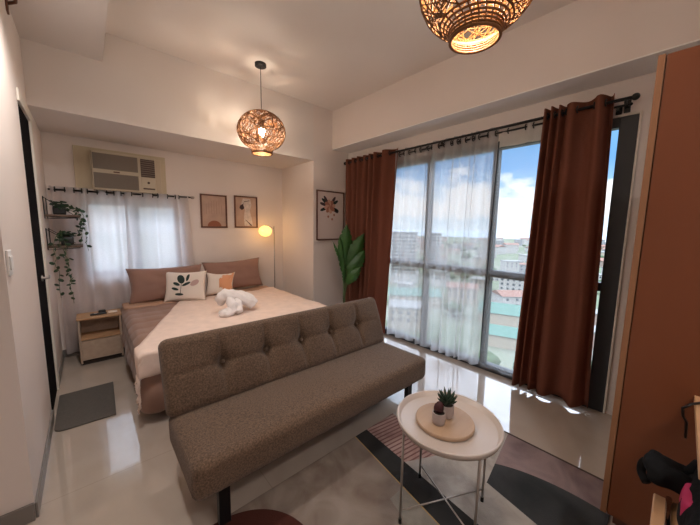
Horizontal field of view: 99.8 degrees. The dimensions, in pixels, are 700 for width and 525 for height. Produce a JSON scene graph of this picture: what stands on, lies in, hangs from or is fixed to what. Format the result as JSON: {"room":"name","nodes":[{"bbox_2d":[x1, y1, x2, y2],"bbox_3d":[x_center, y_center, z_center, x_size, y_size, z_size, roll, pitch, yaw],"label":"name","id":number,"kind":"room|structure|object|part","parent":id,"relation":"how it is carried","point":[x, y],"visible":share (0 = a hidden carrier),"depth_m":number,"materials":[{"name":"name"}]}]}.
{"room":"studio apartment","nodes":[
{"label":"studio apartment","id":0,"kind":"room"},
{"bbox_2d":[0,0,62,515],"bbox_3d":[-2.679,-0.292,2.411,0.160,3.130,2.810,-5,9,-41],"label":"wall","id":1,"kind":"structure","parent":0,"point":[25,402],"depth_m":1.72,"materials":[{"name":"white paint"}]},
{"bbox_2d":[5,249,13,275],"bbox_3d":[-1.733,0.001,1.503,0.016,0.130,0.090,-5,9,-41],"label":"light switch","id":2,"kind":"object","parent":1,"relation":"attached to","point":[9,258],"visible":1,"depth_m":1.48,"materials":[{"name":"white plastic"}]},
{"bbox_2d":[5,0,17,14],"bbox_3d":[-2.256,-1.754,1.972,0.268,0.090,0.059,6,8,37],"label":"wall bracket","id":3,"kind":"object","parent":1,"relation":"attached to","point":[7,3],"visible":1,"depth_m":2.01,"materials":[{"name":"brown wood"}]},
{"bbox_3d":[-2.350,-1.762,2.019,0.010,0.090,0.060,-5,9,-41],"label":"mount plate","id":4,"kind":"part","parent":3,"relation":"part of","materials":[{"name":"brown metal"}]},
{"bbox_3d":[-2.245,-1.778,1.962,0.243,0.040,0.052,6,9,39],"label":"bracket arm","id":5,"kind":"part","parent":3,"relation":"part of","materials":[{"name":"brown metal"}]},
{"bbox_2d":[16,87,59,409],"bbox_3d":[-2.675,-0.013,2.472,0.209,2.560,0.680,-5,9,-41],"label":"door","id":6,"kind":"structure","parent":1,"relation":"in","point":[27,136],"depth_m":2.54,"materials":[{"name":"black"}]},
{"bbox_3d":[-2.638,0.129,2.561,0.053,0.052,0.126,-5,9,-41],"label":"handle","id":7,"kind":"part","parent":6,"relation":"part of","materials":[{"name":"grey metal"}]},
{"bbox_2d":[34,350,64,517],"bbox_3d":[-2.572,1.221,2.572,0.012,0.090,2.610,-5,9,-41],"label":"baseboard","id":8,"kind":"structure","parent":1,"relation":"attached to","point":[38,499],"depth_m":1.92,"materials":[{"name":"grey"}]},
{"bbox_2d":[42,196,80,218],"bbox_3d":[-3.073,-0.577,3.154,0.270,0.222,0.370,-5,9,-41],"label":"wall shelf","id":9,"kind":"object","parent":1,"relation":"attached to","point":[58,216],"visible":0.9,"depth_m":3.04,"materials":[{"name":"black metal"}]},
{"bbox_2d":[49,200,91,250],"bbox_3d":[-3.012,-0.391,3.188,0.327,0.533,0.198,-4,8,-34],"label":"trailing plant","id":10,"kind":"object","parent":9,"relation":"on","point":[56,209],"visible":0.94,"depth_m":3.14,"materials":[{"name":"green plant"}]},
{"bbox_3d":[-3.082,-0.553,3.128,0.100,0.090,0.130,-5,9,-41],"label":"planter","id":11,"kind":"part","parent":10,"relation":"part of","materials":[{"name":"black"}]},
{"bbox_2d":[45,228,82,249],"bbox_3d":[-3.078,-0.259,3.191,0.270,0.222,0.370,-5,9,-41],"label":"wall shelf","id":12,"kind":"object","parent":1,"relation":"attached to","point":[74,246],"visible":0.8,"depth_m":3.09,"materials":[{"name":"black metal"}]},
{"bbox_2d":[48,230,76,300],"bbox_3d":[-3.029,0.038,3.154,0.190,0.769,0.357,-3,8,-27],"label":"trailing plant","id":13,"kind":"object","parent":12,"relation":"on","point":[67,237],"visible":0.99,"depth_m":3.05,"materials":[{"name":"green plant"}]},
{"bbox_3d":[-2.989,0.030,3.041,0.034,0.672,0.084,3,7,16],"label":"vine stem","id":14,"kind":"part","parent":13,"relation":"part of","materials":[{"name":"green"}]},
{"bbox_3d":[-3.058,-0.238,3.192,0.100,0.090,0.130,-5,9,-41],"label":"planter","id":15,"kind":"part","parent":13,"relation":"part of","materials":[{"name":"black"}]},
{"bbox_2d":[8,0,108,60],"bbox_3d":[-1.099,-1.781,0.095,1.720,0.420,5.750,-5,9,-41],"label":"ceiling","id":16,"kind":"structure","parent":0,"point":[78,27],"depth_m":2.27,"materials":[{"name":"white paint"}]},
{"bbox_2d":[40,131,282,349],"bbox_3d":[-2.350,-0.264,4.470,3.050,2.600,0.200,-5,9,-41],"label":"wall","id":17,"kind":"structure","parent":0,"point":[188,175],"depth_m":4.50,"materials":[{"name":"white paint"}]},
{"bbox_2d":[64,350,79,356],"bbox_3d":[-2.332,0.995,4.510,2.938,0.090,0.012,-5,9,-41],"label":"baseboard","id":18,"kind":"structure","parent":17,"relation":"attached to","point":[65,351],"depth_m":3.57,"materials":[{"name":"grey"}]},
{"bbox_2d":[72,145,166,193],"bbox_3d":[-2.821,-1.130,3.683,0.920,0.510,0.172,-5,9,-41],"label":"air conditioner","id":19,"kind":"object","parent":17,"relation":"attached to","point":[94,168],"visible":0.89,"depth_m":3.59,"materials":[{"name":"beige"}]},
{"bbox_2d":[92,152,137,172],"bbox_3d":[-2.832,-1.207,3.566,0.430,0.180,0.016,-5,9,-41],"label":"grille","id":20,"kind":"object","parent":19,"relation":"attached to","point":[101,161],"depth_m":3.56,"materials":[{"name":"grey"}]},
{"bbox_2d":[93,172,138,190],"bbox_3d":[-2.835,-0.986,3.592,0.430,0.175,0.016,-5,9,-41],"label":"grille","id":21,"kind":"object","parent":19,"relation":"attached to","point":[110,181],"depth_m":3.58,"materials":[{"name":"grey"}]},
{"bbox_2d":[140,159,154,177],"bbox_3d":[-2.596,-1.204,3.783,0.150,0.220,0.008,-5,9,-41],"label":"vent","id":22,"kind":"object","parent":19,"relation":"attached to","point":[147,166],"depth_m":3.77,"materials":[{"name":"brown"}]},
{"bbox_3d":[-2.599,-1.003,3.807,0.150,0.155,0.008,-5,9,-41],"label":"control panel","id":23,"kind":"part","parent":19,"relation":"part of","materials":[{"name":"beige plastic"}]},
{"bbox_2d":[47,188,194,198],"bbox_3d":[-2.805,-0.864,3.766,1.480,0.082,0.122,-5,9,-41],"label":"curtain rod","id":24,"kind":"object","parent":17,"relation":"attached to","point":[191,197],"visible":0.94,"depth_m":3.60,"materials":[{"name":"black metal"}]},
{"bbox_2d":[49,185,129,353],"bbox_3d":[-3.077,0.095,3.593,0.696,1.950,0.071,-5,9,-41],"label":"curtain","id":25,"kind":"object","parent":24,"relation":"hanging from","point":[100,274],"visible":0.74,"depth_m":3.55,"materials":[{"name":"white fabric"}]},
{"bbox_2d":[124,192,193,296],"bbox_3d":[-2.547,-0.228,4.008,0.800,1.390,0.062,-5,9,-41],"label":"curtain","id":26,"kind":"object","parent":24,"relation":"hanging from","point":[158,228],"visible":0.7,"depth_m":3.95,"materials":[{"name":"white fabric"}]},
{"bbox_2d":[200,193,227,227],"bbox_3d":[-2.073,-0.782,4.498,0.385,0.500,0.020,-5,9,-41],"label":"framed print","id":27,"kind":"object","parent":17,"relation":"attached to","point":[213,208],"visible":1,"depth_m":4.50,"materials":[{"name":"brown wood"}]},
{"bbox_2d":[234,195,257,227],"bbox_3d":[-1.700,-0.825,4.828,0.385,0.510,0.020,-5,9,-41],"label":"framed print","id":28,"kind":"object","parent":17,"relation":"attached to","point":[245,207],"visible":1,"depth_m":4.82,"materials":[{"name":"brown wood"}]},
{"bbox_2d":[20,33,312,168],"bbox_3d":[-2.113,-1.969,3.803,3.150,0.950,1.170,-5,9,-41],"label":"wall","id":29,"kind":"structure","parent":0,"point":[138,95],"depth_m":3.17,"materials":[{"name":"paint"}]},
{"bbox_2d":[282,162,307,298],"bbox_3d":[-0.884,-0.711,5.037,0.150,3.400,0.820,-5,9,-41],"label":"wall","id":30,"kind":"structure","parent":0,"point":[294,178],"depth_m":4.98,"materials":[{"name":"white paint"}]},
{"bbox_2d":[26,333,615,524],"bbox_3d":[-0.301,1.445,1.878,4.840,0.120,6.700,-5,9,-41],"label":"floor","id":31,"kind":"structure","parent":0,"point":[122,468],"depth_m":2.18,"materials":[{"name":"beige tile"}]},
{"bbox_2d":[54,382,115,431],"bbox_3d":[-2.330,1.259,2.619,0.390,0.010,0.670,-5,9,-41],"label":"doormat","id":32,"kind":"object","parent":31,"relation":"on","point":[88,405],"visible":1,"depth_m":2.57,"materials":[{"name":"grey fabric"}]},
{"bbox_2d":[76,308,123,364],"bbox_3d":[-2.977,0.875,3.527,0.401,0.540,0.290,-5,9,-41],"label":"nightstand","id":33,"kind":"object","parent":31,"relation":"on","point":[99,335],"visible":0.97,"depth_m":3.48,"materials":[{"name":"brown wood"}]},
{"bbox_3d":[-3.117,0.887,3.409,0.018,0.500,0.280,-5,9,-41],"label":"panel","id":34,"kind":"part","parent":33,"relation":"part of","materials":[{"name":"brown wood"}]},
{"bbox_2d":[90,312,106,315],"bbox_3d":[-2.948,0.600,3.455,0.150,0.023,0.050,-5,9,-41],"label":"remote control","id":35,"kind":"object","parent":33,"relation":"on","point":[100,313],"visible":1,"depth_m":3.44,"materials":[{"name":"black plastic"}]},
{"bbox_3d":[-3.069,0.847,3.628,0.349,0.470,0.012,-5,9,-41],"label":"panel","id":36,"kind":"part","parent":33,"relation":"part of","materials":[{"name":"brown wood"}]},
{"bbox_2d":[81,327,119,340],"bbox_3d":[-2.977,0.851,3.525,0.349,0.018,0.263,-5,9,-41],"label":"shelf","id":37,"kind":"object","parent":33,"relation":"attached to","point":[103,333],"depth_m":3.51,"materials":[{"name":"brown wood"}]},
{"bbox_3d":[-2.969,0.981,3.529,0.345,0.220,0.258,-5,9,-41],"label":"drawer","id":38,"kind":"part","parent":33,"relation":"part of","materials":[{"name":"brown wood"}]},
{"bbox_3d":[-2.843,0.862,3.652,0.018,0.500,0.280,-5,9,-41],"label":"panel","id":39,"kind":"part","parent":33,"relation":"part of","materials":[{"name":"brown wood"}]},
{"bbox_2d":[259,225,274,287],"bbox_3d":[-1.355,0.177,5.042,0.385,1.621,0.240,-5,9,-41],"label":"floor lamp","id":40,"kind":"object","parent":31,"relation":"on","point":[265,230],"visible":0.78,"depth_m":4.86,"materials":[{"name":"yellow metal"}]},
{"bbox_3d":[-1.409,-0.523,4.901,0.210,0.178,0.210,-5,9,-41],"label":"lamp shade","id":41,"kind":"part","parent":40,"relation":"part of","materials":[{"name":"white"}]},
{"bbox_2d":[158,297,425,524],"bbox_3d":[-0.274,0.892,2.323,1.962,0.873,0.767,-5,9,-41],"label":"sofa","id":42,"kind":"object","parent":31,"relation":"on","point":[239,398],"visible":0.99,"depth_m":2.02,"materials":[{"name":"brown fabric"}]},
{"bbox_3d":[-0.679,1.292,1.587,0.060,0.240,0.040,-5,9,-41],"label":"leg","id":43,"kind":"part","parent":42,"relation":"part of","materials":[{"name":"black metal"}]},
{"bbox_3d":[-0.444,0.666,2.483,1.950,0.467,0.260,-5,9,-41],"label":"backrest","id":44,"kind":"part","parent":42,"relation":"part of","materials":[{"name":"brown fabric"}]},
{"bbox_3d":[-0.218,0.996,2.277,1.952,0.215,0.604,-5,9,-41],"label":"seat","id":45,"kind":"part","parent":42,"relation":"part of","materials":[{"name":"brown fabric"}]},
{"bbox_3d":[0.521,1.185,2.647,0.060,0.240,0.040,-5,9,-41],"label":"leg","id":46,"kind":"part","parent":42,"relation":"part of","materials":[{"name":"black metal"}]},
{"bbox_2d":[333,225,364,302],"bbox_3d":[-0.021,0.247,4.492,0.503,1.652,0.290,0,7,-4],"label":"potted palm","id":47,"kind":"object","parent":31,"relation":"on","point":[351,257],"visible":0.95,"depth_m":4.45,"materials":[{"name":"green"}]},
{"bbox_2d":[213,411,609,524],"bbox_3d":[0.470,1.411,1.714,2.000,0.008,1.400,-5,9,-41],"label":"area rug","id":48,"kind":"object","parent":31,"relation":"on","point":[357,482],"visible":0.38,"depth_m":1.81,"materials":[{"name":"beige fabric"}]},
{"bbox_2d":[397,390,503,524],"bbox_3d":[0.529,1.129,1.642,0.550,0.572,0.550,-5,9,-41],"label":"coffee table","id":49,"kind":"object","parent":48,"relation":"on","point":[488,437],"visible":0.77,"depth_m":1.56,"materials":[{"name":"white metal"}]},
{"bbox_3d":[0.276,1.147,1.573,0.013,0.520,0.012,-5,9,-41],"label":"leg","id":50,"kind":"part","parent":49,"relation":"part of","materials":[{"name":"grey metal"}]},
{"bbox_3d":[0.453,1.115,1.869,0.013,0.520,0.012,-5,9,-41],"label":"leg","id":51,"kind":"part","parent":49,"relation":"part of","materials":[{"name":"grey metal"}]},
{"bbox_2d":[416,403,474,441],"bbox_3d":[0.516,0.863,1.609,0.306,0.022,0.306,-5,9,-41],"label":"serving board","id":52,"kind":"object","parent":49,"relation":"on","point":[461,427],"visible":0.74,"depth_m":1.55,"materials":[{"name":"brown wood"}]},
{"bbox_2d":[432,401,445,425],"bbox_3d":[0.473,0.795,1.565,0.068,0.122,0.068,-5,9,-41],"label":"potted cactus","id":53,"kind":"object","parent":52,"relation":"on","point":[438,413],"visible":1,"depth_m":1.55,"materials":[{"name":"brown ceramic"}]},
{"bbox_2d":[432,409,445,425],"bbox_3d":[0.472,0.824,1.569,0.068,0.062,0.068,-5,9,-41],"label":"plant pot","id":54,"kind":"object","parent":53,"relation":"attached to","point":[438,417],"depth_m":1.54,"materials":[{"name":"white ceramic"}]},
{"bbox_2d":[437,386,456,418],"bbox_3d":[0.533,0.773,1.627,0.108,0.153,0.106,-2,7,-23],"label":"potted succulent","id":55,"kind":"object","parent":52,"relation":"on","point":[448,399],"visible":0.86,"depth_m":1.60,"materials":[{"name":"green plant"}]},
{"bbox_2d":[444,404,453,418],"bbox_3d":[0.533,0.814,1.631,0.080,0.070,0.080,-5,9,-41],"label":"plant pot","id":56,"kind":"object","parent":55,"relation":"attached to","point":[449,409],"depth_m":1.59,"materials":[{"name":"white ceramic"}]},
{"bbox_2d":[397,390,503,460],"bbox_3d":[0.533,0.865,1.610,0.550,0.039,0.550,-5,9,-41],"label":"tray","id":57,"kind":"object","parent":49,"relation":"on","point":[488,436],"depth_m":1.54,"materials":[{"name":"metal"}]},
{"bbox_3d":[0.607,1.171,1.414,0.013,0.520,0.012,-5,9,-41],"label":"leg","id":58,"kind":"part","parent":49,"relation":"part of","materials":[{"name":"grey metal"}]},
{"bbox_3d":[0.784,1.139,1.710,0.013,0.520,0.012,-5,9,-41],"label":"leg","id":59,"kind":"part","parent":49,"relation":"part of","materials":[{"name":"grey metal"}]},
{"bbox_2d":[600,45,699,524],"bbox_3d":[2.067,0.295,1.186,0.620,2.400,1.355,-5,9,-41],"label":"tall cabinet","id":60,"kind":"object","parent":31,"relation":"on","point":[658,374],"visible":1,"depth_m":1.38,"materials":[{"name":"brown laminate"}]},
{"bbox_2d":[650,493,677,524],"bbox_3d":[1.125,1.217,0.858,0.534,0.616,0.418,-5,9,-41],"label":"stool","id":61,"kind":"object","parent":31,"relation":"on","point":[663,511],"visible":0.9,"depth_m":1.06,"materials":[{"name":"brown wood"}]},
{"bbox_2d":[636,449,699,524],"bbox_3d":[1.247,0.843,0.910,0.492,0.180,0.545,-5,9,-41],"label":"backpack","id":62,"kind":"object","parent":61,"relation":"on","point":[663,471],"visible":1,"depth_m":1.07,"materials":[{"name":"black fabric"}]},
{"bbox_3d":[1.155,0.817,0.995,0.141,0.089,0.056,-5,9,-41],"label":"pink panel","id":63,"kind":"part","parent":62,"relation":"part of","materials":[{"name":"pink fabric"}]},
{"bbox_3d":[1.354,0.768,1.049,0.121,0.062,0.225,-5,9,-41],"label":"carry handle","id":64,"kind":"part","parent":62,"relation":"part of","materials":[{"name":"black fabric"}]},
{"bbox_3d":[1.016,1.002,0.959,0.534,0.216,0.017,-5,9,-41],"label":"seat rail","id":65,"kind":"part","parent":61,"relation":"part of","materials":[{"name":"brown wood"}]},
{"bbox_2d":[694,395,699,479],"bbox_3d":[1.478,1.078,0.978,0.639,0.875,0.515,-5,9,-41],"label":"countertop","id":66,"kind":"structure","parent":31,"relation":"on","point":[696,398],"depth_m":1.11,"materials":[{"name":"brown wood"}]},
{"bbox_2d":[681,402,699,438],"bbox_3d":[1.466,0.683,1.268,0.160,0.194,0.040,-2,7,-23],"label":"power cable","id":67,"kind":"object","parent":66,"relation":"hanging from","point":[694,403],"visible":1,"depth_m":1.26,"materials":[{"name":"black plastic"}]},
{"bbox_3d":[-1.583,0.873,3.770,1.860,0.530,1.960,-5,9,-41],"label":"bed","id":68,"kind":"object","parent":31,"relation":"on","visible":0},
{"bbox_2d":[120,302,177,413],"bbox_3d":[-1.534,0.827,3.696,2.060,0.545,2.024,-5,9,-41],"label":"quilt","id":69,"kind":"object","parent":68,"relation":"on","point":[137,323],"visible":0.17,"depth_m":2.92,"materials":[{"name":"fabric"}]},
{"bbox_2d":[134,287,325,413],"bbox_3d":[-1.460,0.794,3.587,2.057,0.488,1.740,-5,9,-41],"label":"throw blanket","id":70,"kind":"object","parent":69,"relation":"on","point":[187,317],"visible":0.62,"depth_m":3.22,"materials":[{"name":"beige fabric"}]},
{"bbox_2d":[164,271,206,301],"bbox_3d":[-2.201,0.318,3.951,0.514,0.390,0.218,-1,7,-16],"label":"cushion","id":71,"kind":"object","parent":70,"relation":"on","point":[179,286],"visible":1,"depth_m":3.90,"materials":[{"name":"beige fabric"}]},
{"bbox_2d":[177,275,184,282],"bbox_3d":[-2.232,0.222,3.893,0.093,0.103,0.056,1,7,4],"label":"print","id":72,"kind":"object","parent":71,"relation":"attached to","point":[180,278],"depth_m":3.89,"materials":[{"name":"black fabric"}]},
{"bbox_2d":[190,279,198,285],"bbox_3d":[-2.071,0.268,3.929,0.104,0.079,0.032,-5,9,-41],"label":"print","id":73,"kind":"object","parent":71,"relation":"attached to","point":[193,282],"depth_m":3.93,"materials":[{"name":"pink"}]},
{"bbox_2d":[205,272,234,295],"bbox_3d":[-1.869,0.309,4.241,0.400,0.328,0.185,0,7,-10],"label":"cushion","id":74,"kind":"object","parent":70,"relation":"on","point":[216,283],"visible":0.84,"depth_m":4.18,"materials":[{"name":"beige fabric"}]},
{"bbox_3d":[-1.767,0.308,4.231,0.201,0.309,0.122,-2,7,-20],"label":"apricot panel","id":75,"kind":"part","parent":74,"relation":"part of","materials":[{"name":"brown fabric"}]},
{"bbox_2d":[215,288,257,316],"bbox_3d":[-1.328,0.439,3.436,0.335,0.294,0.514,7,9,40],"label":"stuffed animal","id":76,"kind":"object","parent":70,"relation":"on","point":[235,300],"visible":1,"depth_m":3.35,"materials":[{"name":"white fabric"}]},
{"bbox_3d":[-1.344,0.470,3.341,0.110,0.207,0.201,-5,9,-41],"label":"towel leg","id":77,"kind":"part","parent":76,"relation":"part of","materials":[{"name":"white"}]},
{"bbox_3d":[-1.282,0.491,3.372,0.097,0.188,0.176,-5,9,-41],"label":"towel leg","id":78,"kind":"part","parent":76,"relation":"part of","materials":[{"name":"white"}]},
{"bbox_2d":[122,285,267,309],"bbox_3d":[-2.073,0.482,4.277,1.950,0.050,0.310,-5,9,-41],"label":"sheet","id":79,"kind":"object","parent":68,"relation":"on","point":[127,305],"visible":0.37,"depth_m":3.80,"materials":[{"name":"beige"}]},
{"bbox_2d":[126,264,201,303],"bbox_3d":[-2.457,0.276,3.979,0.892,0.451,0.216,-5,9,-41],"label":"bed pillow","id":80,"kind":"object","parent":79,"relation":"on","point":[146,284],"visible":0.68,"depth_m":3.79,"materials":[{"name":"brown fabric"}]},
{"bbox_2d":[202,257,262,287],"bbox_3d":[-1.803,0.188,4.593,0.901,0.487,0.217,-5,9,-41],"label":"bed pillow","id":81,"kind":"object","parent":79,"relation":"on","point":[246,271],"visible":0.66,"depth_m":4.58,"materials":[{"name":"brown fabric"}]},
{"bbox_2d":[308,105,347,305],"bbox_3d":[-0.282,-0.688,4.925,0.900,3.400,0.150,-5,9,-41],"label":"wall","id":82,"kind":"structure","parent":0,"point":[327,170],"depth_m":4.71,"materials":[{"name":"white paint"}]},
{"bbox_2d":[316,189,344,239],"bbox_3d":[-0.312,-0.756,4.771,0.560,0.780,0.020,-5,9,-41],"label":"framed print","id":83,"kind":"object","parent":82,"relation":"attached to","point":[329,204],"visible":0.89,"depth_m":4.75,"materials":[{"name":"brown wood"}]},
{"bbox_2d":[105,0,576,110],"bbox_3d":[0.787,-2.083,1.745,3.320,0.150,5.750,-5,9,-41],"label":"ceiling","id":84,"kind":"structure","parent":0,"point":[331,55],"depth_m":2.83,"materials":[{"name":"paint"}]},
{"bbox_2d":[237,61,285,156],"bbox_3d":[-1.006,-1.734,3.347,0.535,0.976,0.531,4,7,24],"label":"pendant lamp","id":85,"kind":"object","parent":84,"relation":"hanging from","point":[279,131],"visible":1,"depth_m":3.25,"materials":[{"name":"brown wicker"}]},
{"bbox_3d":[-1.010,-1.516,3.373,0.536,0.392,0.536,-5,9,-41],"label":"lamp shade","id":86,"kind":"part","parent":85,"relation":"part of","materials":[{"name":"brown wicker"}]},
{"bbox_2d":[419,0,532,54],"bbox_3d":[0.596,-1.501,1.339,0.535,0.916,0.531,4,7,24],"label":"pendant lamp","id":87,"kind":"object","parent":84,"relation":"hanging from","point":[464,46],"visible":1,"depth_m":1.37,"materials":[{"name":"brown wicker"}]},
{"bbox_2d":[348,72,655,414],"bbox_3d":[1.932,-0.423,2.977,0.200,3.400,5.730,-5,9,-41],"label":"wall","id":88,"kind":"structure","parent":0,"point":[644,85],"depth_m":2.53,"materials":[{"name":"white paint"}]},
{"bbox_2d":[344,93,640,164],"bbox_3d":[1.093,-1.421,3.557,0.156,0.100,3.462,-5,9,-41],"label":"curtain rod","id":89,"kind":"object","parent":88,"relation":"attached to","point":[635,96],"visible":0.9,"depth_m":2.85,"materials":[{"name":"black metal"}]},
{"bbox_2d":[345,148,397,334],"bbox_3d":[0.269,-0.283,4.508,0.122,2.650,1.064,-5,9,-40],"label":"curtain","id":90,"kind":"object","parent":89,"relation":"hanging from","point":[370,190],"visible":0.73,"depth_m":4.40,"materials":[{"name":"fabric"}]},
{"bbox_2d":[387,127,499,364],"bbox_3d":[1.053,-0.169,3.734,0.101,2.630,1.430,-5,9,-41],"label":"sheer curtain","id":91,"kind":"object","parent":89,"relation":"hanging from","point":[443,200],"visible":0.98,"depth_m":3.62,"materials":[{"name":"white fabric"}]},
{"bbox_2d":[512,93,614,408],"bbox_3d":[1.908,-0.042,2.675,0.130,2.667,0.625,-5,9,-41],"label":"curtain","id":92,"kind":"object","parent":89,"relation":"hanging from","point":[554,344],"visible":1,"depth_m":2.65,"materials":[{"name":"brown fabric"}]},
{"bbox_2d":[385,110,642,413],"bbox_3d":[1.339,-0.073,3.554,0.090,2.550,2.895,-5,9,-41],"label":"window","id":93,"kind":"structure","parent":88,"relation":"in","point":[628,125],"depth_m":2.54,"materials":[{"name":"grey metal"}]},
{"bbox_3d":[1.310,1.155,3.711,0.090,0.075,2.665,-5,9,-41],"label":"rail","id":94,"kind":"part","parent":93,"relation":"part of","materials":[{"name":"grey metal"}]},
{"bbox_3d":[1.352,-1.281,3.426,0.080,0.080,2.665,-5,9,-41],"label":"rail","id":95,"kind":"part","parent":93,"relation":"part of","materials":[{"name":"grey metal"}]},
{"bbox_3d":[1.333,-1.328,3.393,0.025,0.020,2.880,-5,9,-41],"label":"trim","id":96,"kind":"part","parent":93,"relation":"part of","materials":[{"name":"beige"}]},
{"bbox_3d":[2.275,0.071,2.469,0.025,2.550,0.015,-5,9,-41],"label":"trim","id":97,"kind":"part","parent":93,"relation":"part of","materials":[{"name":"beige"}]},
{"bbox_2d":[332,0,699,148],"bbox_3d":[1.753,-1.810,2.632,0.340,0.570,5.730,-5,9,-41],"label":"ceiling beam","id":98,"kind":"structure","parent":88,"relation":"attached to","point":[579,37],"depth_m":2.56,"materials":[{"name":"white paint"}]},
{"bbox_2d":[332,39,699,153],"bbox_3d":[1.748,-1.522,2.667,0.339,0.010,5.730,-5,9,-41],"label":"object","id":99,"kind":"structure","parent":88,"relation":"attached to","point":[646,64],"depth_m":2.69,"materials":[{"name":"white paint"}]},
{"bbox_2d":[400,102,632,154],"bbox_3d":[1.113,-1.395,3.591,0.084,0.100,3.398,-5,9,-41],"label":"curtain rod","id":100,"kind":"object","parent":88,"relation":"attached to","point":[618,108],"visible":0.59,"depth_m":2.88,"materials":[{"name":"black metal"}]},
{"bbox_2d":[499,119,542,147],"bbox_3d":[1.671,-0.084,3.057,0.064,2.620,0.490,-5,9,-41],"label":"wall","id":101,"kind":"structure","parent":0,"point":[532,133],"depth_m":2.91,"materials":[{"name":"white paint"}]},
{"bbox_3d":[-2.244,-0.123,1.036,1.030,3.130,0.160,-5,9,-41],"label":"wall","id":102,"kind":"structure","parent":0,"visible":0},
{"bbox_2d":[0,502,35,524],"bbox_3d":[-2.150,1.385,1.202,1.190,0.100,0.015,-5,9,-41],"label":"baseboard","id":103,"kind":"structure","parent":102,"relation":"attached to","point":[24,515],"depth_m":1.56,"materials":[{"name":"grey"}]},
{"label":"outside","id":104,"kind":"structure","parent":0,"visible":0},
{"bbox_2d":[385,238,601,369],"bbox_3d":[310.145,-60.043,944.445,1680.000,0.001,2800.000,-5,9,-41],"label":"ground","id":105,"kind":"structure","parent":104,"point":[506,356],"depth_m":204.47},
{"bbox_2d":[479,351,500,364],"bbox_3d":[45.201,32.730,97.664,8.434,6.644,9.013,6,8,36],"label":"tree","id":106,"kind":"object","parent":105,"relation":"on","point":[491,357],"visible":0.29,"depth_m":95.11,"materials":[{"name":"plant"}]},
{"bbox_2d":[495,240,503,244],"bbox_3d":[405.568,-51.498,809.776,21.520,17.679,23.904,-4,8,-36],"label":"building","id":107,"kind":"structure","parent":105,"relation":"on","point":[498,242],"depth_m":799.54,"materials":[{"name":"grey"}]},
{"bbox_2d":[495,245,505,253],"bbox_3d":[285.560,-26.221,578.912,23.673,18.033,29.722,-3,8,-27],"label":"building","id":108,"kind":"structure","parent":105,"relation":"on","point":[501,249],"depth_m":565.58,"materials":[{"name":"grey"}]},
{"bbox_2d":[488,323,517,350],"bbox_3d":[67.126,30.037,120.777,21.200,7.240,15.200,5,8,28],"label":"building","id":109,"kind":"structure","parent":105,"relation":"on","point":[500,336],"depth_m":117.60,"materials":[{"name":"teal"}]},
{"bbox_2d":[490,302,520,327],"bbox_3d":[84.422,25.953,149.222,35.200,9.200,21.200,5,8,28],"label":"building","id":110,"kind":"structure","parent":105,"relation":"on","point":[504,314],"depth_m":144.54,"materials":[{"name":"teal"}]},
{"bbox_2d":[491,290,522,304],"bbox_3d":[98.267,21.982,176.014,23.146,11.217,15.616,1,7,-1],"label":"building","id":111,"kind":"structure","parent":105,"relation":"on","point":[514,297],"depth_m":170.44,"materials":[{"name":"grey"}]},
{"bbox_2d":[502,243,516,252],"bbox_3d":[326.726,-29.830,605.193,23.271,20.303,20.648,1,7,1],"label":"building","id":112,"kind":"structure","parent":105,"relation":"on","point":[510,247],"depth_m":595.91,"materials":[{"name":"grey"}]},
{"bbox_2d":[499,278,523,289],"bbox_3d":[123.008,16.621,213.583,26.600,13.800,12.600,5,8,31],"label":"building","id":113,"kind":"structure","parent":105,"relation":"on","point":[504,284],"depth_m":211.34,"materials":[{"name":"grey"}]},
{"bbox_2d":[500,260,523,271],"bbox_3d":[183.538,3.934,335.208,19.989,12.280,12.670,1,7,2],"label":"building","id":114,"kind":"structure","parent":105,"relation":"on","point":[505,265],"depth_m":329.58,"materials":[{"name":"grey"}]},
{"bbox_2d":[514,239,522,245],"bbox_3d":[514.975,-61.126,901.095,19.207,18.735,22.022,7,9,43],"label":"building","id":115,"kind":"structure","parent":105,"relation":"on","point":[519,241],"depth_m":893.15,"materials":[{"name":"grey"}]},
{"bbox_2d":[519,263,525,272],"bbox_3d":[183.100,7.540,299.691,18.953,13.458,10.353,7,9,42],"label":"building","id":116,"kind":"structure","parent":105,"relation":"on","point":[522,268],"depth_m":300.34,"materials":[{"name":"grey"}]},
{"bbox_2d":[518,254,526,261],"bbox_3d":[276.006,-6.439,446.121,30.794,9.680,21.440,1,7,-3],"label":"building","id":117,"kind":"structure","parent":105,"relation":"on","point":[522,257],"depth_m":445.88,"materials":[{"name":"grey"}]},
{"bbox_2d":[600,258,603,266],"bbox_3d":[347.576,-0.162,393.645,34.875,11.789,23.502,2,7,8],"label":"building","id":118,"kind":"structure","parent":105,"relation":"on","point":[601,259],"depth_m":386.87,"materials":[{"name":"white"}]},
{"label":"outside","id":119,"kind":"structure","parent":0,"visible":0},
{"bbox_2d":[496,231,606,241],"bbox_3d":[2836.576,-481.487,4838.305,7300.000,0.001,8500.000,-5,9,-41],"label":"bay water","id":120,"kind":"structure","parent":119,"point":[505,235],"depth_m":2655.75,"materials":[{"name":"grey liquid"}]}
]}

